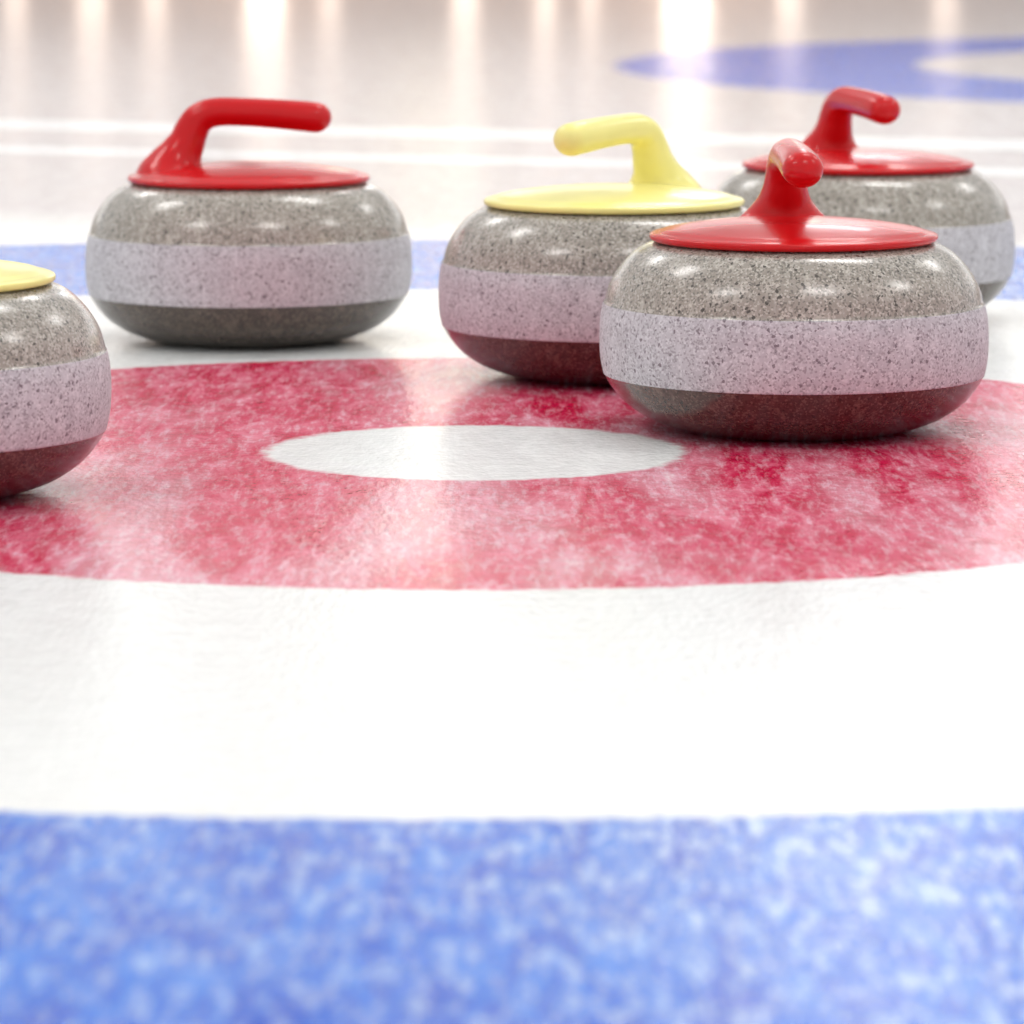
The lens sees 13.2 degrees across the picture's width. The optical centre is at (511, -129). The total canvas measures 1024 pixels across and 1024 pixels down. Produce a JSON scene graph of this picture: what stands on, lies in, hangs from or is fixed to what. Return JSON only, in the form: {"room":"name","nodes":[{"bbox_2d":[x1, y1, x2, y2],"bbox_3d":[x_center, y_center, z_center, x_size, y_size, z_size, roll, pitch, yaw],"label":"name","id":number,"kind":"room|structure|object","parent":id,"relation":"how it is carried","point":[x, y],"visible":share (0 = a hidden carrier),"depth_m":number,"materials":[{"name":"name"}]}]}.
{"room":"ice rink","nodes":[
{"label":"ice rink","id":0,"kind":"room"},
{"bbox_2d":[0,0,1023,1023],"bbox_3d":[0.000,0.414,6.500,18.000,0.001,19.000,0,0,0],"label":"floor","id":1,"kind":"structure","parent":0,"point":[383,674],"depth_m":2.47,"materials":[{"name":"white ice"}]},
{"bbox_2d":[0,260,110,497],"bbox_3d":[-0.413,0.307,2.960,0.296,0.215,0.296,0,0,21],"label":"stone","id":2,"kind":"object","parent":1,"relation":"on","point":[55,369],"visible":1,"depth_m":2.89,"materials":[{"name":"stone"}]},
{"bbox_2d":[85,97,411,347],"bbox_3d":[-0.233,0.307,3.930,0.289,0.215,0.289,0,0,8],"label":"stone","id":3,"kind":"object","parent":1,"relation":"on","point":[189,251],"visible":1,"depth_m":3.83,"materials":[{"name":"grey stone"}]},
{"bbox_2d":[438,113,746,384],"bbox_3d":[0.084,0.307,3.650,0.289,0.215,0.289,0,0,-32],"label":"stone","id":4,"kind":"object","parent":1,"relation":"on","point":[525,278],"visible":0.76,"depth_m":3.55,"materials":[{"name":"stone"}]},
{"bbox_2d":[599,138,988,440],"bbox_3d":[0.209,0.307,3.300,0.289,0.215,0.289,0,0,41],"label":"stone","id":5,"kind":"object","parent":1,"relation":"on","point":[783,319],"visible":1,"depth_m":3.19,"materials":[{"name":"stone"}]},
{"bbox_2d":[716,86,1014,304],"bbox_3d":[0.321,0.307,4.110,0.289,0.215,0.289,0,0,-43],"label":"stone","id":6,"kind":"object","parent":1,"relation":"on","point":[940,194],"visible":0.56,"depth_m":4.02,"materials":[{"name":"grey stone"}]}
]}

